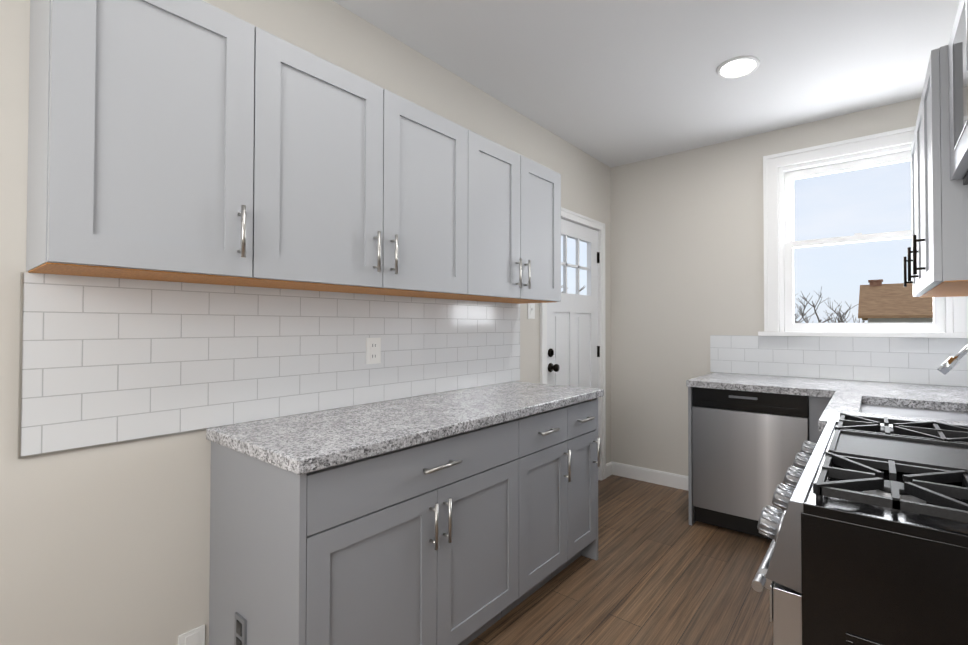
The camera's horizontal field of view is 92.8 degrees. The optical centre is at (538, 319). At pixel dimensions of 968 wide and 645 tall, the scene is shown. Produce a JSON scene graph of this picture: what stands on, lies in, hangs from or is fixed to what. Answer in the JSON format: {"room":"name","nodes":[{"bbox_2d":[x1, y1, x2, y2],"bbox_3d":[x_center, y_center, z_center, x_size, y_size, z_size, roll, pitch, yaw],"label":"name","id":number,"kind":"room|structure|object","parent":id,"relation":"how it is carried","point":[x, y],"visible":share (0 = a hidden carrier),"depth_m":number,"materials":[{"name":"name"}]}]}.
{"room":"kitchen","nodes":[
{"label":"kitchen","id":0,"kind":"room"},
{"bbox_2d":[0,0,610,644],"bbox_3d":[-1.058,-0.027,1.731,0.120,2.620,5.760,-1,-1,36],"label":"wall","id":1,"kind":"structure","parent":0,"point":[104,546],"depth_m":1.39,"materials":[{"name":"white paint"}]},
{"bbox_2d":[18,272,205,458],"bbox_3d":[-1.240,0.122,1.371,0.009,0.489,0.418,-1,-1,36],"label":"left backsplash edge","id":2,"kind":"structure","parent":1,"relation":"attached to","point":[20,366],"depth_m":1.20,"materials":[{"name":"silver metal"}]},
{"bbox_2d":[26,0,289,287],"bbox_3d":[-1.083,-0.505,1.325,0.324,0.757,0.494,-1,-1,36],"label":"upper cabinet","id":3,"kind":"object","parent":1,"relation":"attached to","point":[195,141],"depth_m":1.19,"materials":[{"name":"grey paint"}]},
{"bbox_2d":[178,624,204,644],"bbox_3d":[-1.136,1.076,1.501,0.008,0.116,0.072,-1,-1,36],"label":"electrical outlet","id":4,"kind":"object","parent":1,"relation":"attached to","point":[195,636],"visible":1,"depth_m":1.50,"materials":[{"name":"white plastic"}]},
{"bbox_2d":[21,272,519,456],"bbox_3d":[-0.740,0.130,2.055,0.008,0.484,2.102,-1,-1,36],"label":"backsplash","id":5,"kind":"structure","parent":1,"relation":"attached to","point":[108,360],"depth_m":1.57,"materials":[{"name":"tile"}]},
{"bbox_2d":[366,338,380,363],"bbox_3d":[-0.736,0.139,2.046,0.007,0.116,0.072,-1,-1,36],"label":"outlet","id":6,"kind":"object","parent":5,"relation":"attached to","point":[373,350],"visible":1,"depth_m":2.04,"materials":[{"name":"white plastic"}]},
{"bbox_2d":[270,43,485,299],"bbox_3d":[-0.716,-0.498,1.826,0.324,0.757,1.043,-1,-1,36],"label":"upper cabinet","id":7,"kind":"object","parent":1,"relation":"attached to","point":[384,190],"depth_m":1.70,"materials":[{"name":"grey paint"}]},
{"bbox_2d":[469,138,560,303],"bbox_3d":[-0.247,-0.489,2.467,0.324,0.757,0.844,-1,-1,36],"label":"upper cabinet","id":8,"kind":"object","parent":1,"relation":"attached to","point":[521,196],"depth_m":2.40,"materials":[{"name":"grey paint"}]},
{"bbox_2d":[528,303,534,318],"bbox_3d":[-0.043,-0.064,3.002,0.016,0.116,0.072,-1,-1,36],"label":"light switch","id":9,"kind":"object","parent":1,"relation":"attached to","point":[531,310],"visible":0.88,"depth_m":3.00,"materials":[{"name":"white plastic"}]},
{"bbox_2d":[540,207,605,480],"bbox_3d":[0.235,0.254,3.474,0.139,2.108,0.896,-1,-1,36],"label":"door frame","id":10,"kind":"structure","parent":1,"relation":"attached to","point":[579,219],"depth_m":3.75,"materials":[{"name":"white paint"}]},
{"bbox_2d":[547,219,598,478],"bbox_3d":[0.250,0.281,3.462,0.040,2.028,0.760,-1,-1,36],"label":"door","id":11,"kind":"structure","parent":1,"relation":"in","point":[572,331],"depth_m":3.50,"materials":[{"name":"white paint"}]},
{"bbox_2d":[548,252,599,371],"bbox_3d":[0.299,0.240,3.457,0.090,1.725,0.732,-1,-1,36],"label":"hardware piece","id":12,"kind":"object","parent":11,"relation":"attached to","point":[552,367],"depth_m":3.19,"materials":[{"name":"black metal"}]},
{"bbox_2d":[606,462,611,477],"bbox_3d":[-1.008,1.229,1.668,0.014,0.105,5.502,-1,-1,36],"label":"baseboard","id":13,"kind":"structure","parent":1,"relation":"attached to","point":[608,469],"depth_m":3.85,"materials":[{"name":"white paint"}]},
{"bbox_2d":[468,475,772,644],"bbox_3d":[-0.082,1.332,0.997,2.540,0.120,5.760,-1,-1,36],"label":"floor","id":14,"kind":"structure","parent":0,"point":[660,571],"depth_m":2.20,"materials":[{"name":"brown wood"}]},
{"bbox_2d":[209,417,533,644],"bbox_3d":[-0.575,0.846,1.762,0.604,0.876,0.980,-1,-1,36],"label":"base cabinet","id":15,"kind":"object","parent":14,"relation":"on","point":[467,516],"depth_m":1.45,"materials":[{"name":"grey paint"}]},
{"bbox_2d":[234,612,246,644],"bbox_3d":[-0.903,0.958,1.387,0.070,0.116,0.008,-1,-1,36],"label":"outlet","id":16,"kind":"object","parent":15,"relation":"attached to","point":[240,626],"depth_m":1.38,"materials":[{"name":"grey plastic"}]},
{"bbox_2d":[206,381,603,476],"bbox_3d":[-0.381,0.391,2.016,0.626,0.039,1.639,-1,-1,36],"label":"countertop","id":17,"kind":"structure","parent":15,"relation":"on","point":[312,442],"depth_m":1.61,"materials":[{"name":"grey stone"}]},
{"bbox_2d":[534,405,577,591],"bbox_3d":[-0.212,0.853,2.258,0.604,0.876,0.513,-1,-1,36],"label":"base cabinet","id":18,"kind":"object","parent":14,"relation":"on","point":[556,431],"depth_m":2.16,"materials":[{"name":"grey paint"}]},
{"bbox_2d":[578,401,599,560],"bbox_3d":[-0.029,0.856,2.508,0.604,0.876,0.371,-1,-1,36],"label":"base cabinet","id":19,"kind":"object","parent":14,"relation":"on","point":[588,440],"depth_m":2.41,"materials":[{"name":"grey paint"}]},
{"bbox_2d":[692,387,808,539],"bbox_3d":[1.399,0.864,2.941,0.636,0.872,0.583,-1,-1,36],"label":"dishwasher","id":20,"kind":"object","parent":14,"relation":"on","point":[746,446],"visible":0.65,"depth_m":2.73,"materials":[{"name":"silver metal"}]},
{"bbox_2d":[751,413,967,644],"bbox_3d":[0.971,0.797,1.110,0.666,0.954,0.941,-1,-1,36],"label":"range","id":21,"kind":"object","parent":14,"relation":"on","point":[866,530],"visible":1,"depth_m":0.86,"materials":[{"name":"black metal"}]},
{"bbox_2d":[822,401,967,431],"bbox_3d":[1.569,0.847,1.842,0.623,0.875,0.940,-1,-1,36],"label":"base cabinet","id":22,"kind":"object","parent":14,"relation":"on","point":[867,406],"depth_m":2.06,"materials":[{"name":"grey paint"}]},
{"bbox_2d":[686,373,967,408],"bbox_3d":[1.664,0.400,2.674,1.444,0.038,0.768,-1,-1,36],"label":"countertop","id":23,"kind":"structure","parent":22,"relation":"on","point":[940,396],"depth_m":2.56,"materials":[{"name":"grey stone"}]},
{"bbox_2d":[818,393,967,432],"bbox_3d":[1.519,0.388,1.802,0.648,0.038,0.810,-1,-1,36],"label":"countertop","id":24,"kind":"structure","parent":22,"relation":"on","point":[846,403],"depth_m":1.84,"materials":[{"name":"grey stone"}]},
{"bbox_2d":[937,345,967,374],"bbox_3d":[1.826,0.227,1.917,0.242,0.286,0.103,-1,-1,36],"label":"faucet","id":25,"kind":"object","parent":24,"relation":"on","point":[951,362],"depth_m":1.97,"materials":[{"name":"silver metal"}]},
{"bbox_2d":[333,0,959,167],"bbox_3d":[-0.082,-1.407,1.036,2.540,0.120,5.760,-1,-1,36],"label":"ceiling","id":26,"kind":"structure","parent":0,"point":[612,83],"depth_m":2.32,"materials":[{"name":"white paint"}]},
{"bbox_2d":[717,56,759,78],"bbox_3d":[1.050,-1.323,2.412,0.210,0.008,0.210,-1,-1,36],"label":"recessed light","id":27,"kind":"object","parent":26,"relation":"in","point":[738,67],"visible":1,"depth_m":2.40,"materials":[{"name":"white paint"}]},
{"bbox_2d":[611,97,920,475],"bbox_3d":[1.537,-0.005,3.326,2.183,2.620,0.120,-1,-1,36],"label":"wall","id":28,"kind":"structure","parent":0,"point":[687,253],"depth_m":3.56,"materials":[{"name":"white paint"}]},
{"bbox_2d":[611,461,687,490],"bbox_3d":[0.961,1.258,3.646,0.850,0.105,0.014,-1,-1,36],"label":"baseboard","id":29,"kind":"structure","parent":28,"relation":"attached to","point":[673,480],"depth_m":3.68,"materials":[{"name":"white paint"}]},
{"bbox_3d":[2.057,0.705,2.934,0.893,1.190,0.120,-1,-1,36],"label":"wall","id":30,"kind":"structure","parent":0,"visible":0},
{"bbox_2d":[710,335,967,386],"bbox_3d":[1.876,0.248,2.994,1.462,0.275,0.008,-1,-1,36],"label":"backsplash","id":31,"kind":"structure","parent":30,"relation":"attached to","point":[911,360],"depth_m":2.93,"materials":[{"name":"tile"}]},
{"bbox_2d":[758,126,967,337],"bbox_3d":[2.037,-0.518,2.932,1.133,1.254,0.173,-1,-1,36],"label":"window","id":32,"kind":"structure","parent":30,"relation":"in","point":[950,317],"depth_m":3.04,"materials":[{"name":"white paint"}]},
{"bbox_3d":[0.859,-0.049,0.253,0.120,2.620,5.640,-1,-1,36],"label":"wall","id":33,"kind":"structure","parent":0,"visible":0},
{"bbox_2d":[903,45,967,297],"bbox_3d":[1.695,-0.496,1.810,0.360,0.760,1.010,-1,-1,36],"label":"upper cabinet","id":34,"kind":"object","parent":33,"relation":"attached to","point":[939,252],"visible":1,"depth_m":1.49,"materials":[{"name":"grey paint"}]},
{"bbox_2d":[948,0,967,184],"bbox_3d":[1.130,-0.657,1.014,0.327,0.458,0.931,-1,-1,36],"label":"upper cabinet","id":35,"kind":"object","parent":33,"relation":"attached to","point":[958,82],"visible":1,"depth_m":1.29,"materials":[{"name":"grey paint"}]},
{"label":"outside","id":36,"kind":"structure","parent":0,"visible":0},
{"bbox_3d":[26.901,5.925,39.728,120.000,0.200,84.000,-1,-1,36],"label":"ground","id":37,"kind":"structure","parent":36,"visible":0},
{"bbox_2d":[794,294,818,322],"bbox_3d":[21.171,1.444,40.181,6.052,8.840,6.224,-1,-1,36],"label":"tree","id":38,"kind":"object","parent":37,"relation":"on","point":[800,314],"depth_m":39.07,"materials":[{"name":"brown plant"}]},
{"bbox_2d":[794,287,836,322],"bbox_3d":[17.960,1.758,31.972,5.864,7.943,4.888,-1,-1,36],"label":"tree","id":39,"kind":"object","parent":37,"relation":"on","point":[802,314],"depth_m":31.75,"materials":[{"name":"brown plant"}]},
{"bbox_2d":[824,300,864,322],"bbox_3d":[22.889,2.008,33.866,4.655,7.492,4.603,-1,-1,36],"label":"tree","id":40,"kind":"object","parent":37,"relation":"on","point":[841,319],"depth_m":33.68,"materials":[{"name":"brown plant"}]},
{"bbox_2d":[858,279,932,322],"bbox_3d":[20.812,1.759,20.385,10.600,7.580,8.500,-1,-1,36],"label":"house","id":41,"kind":"structure","parent":37,"relation":"on","point":[879,302],"depth_m":20.35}
]}

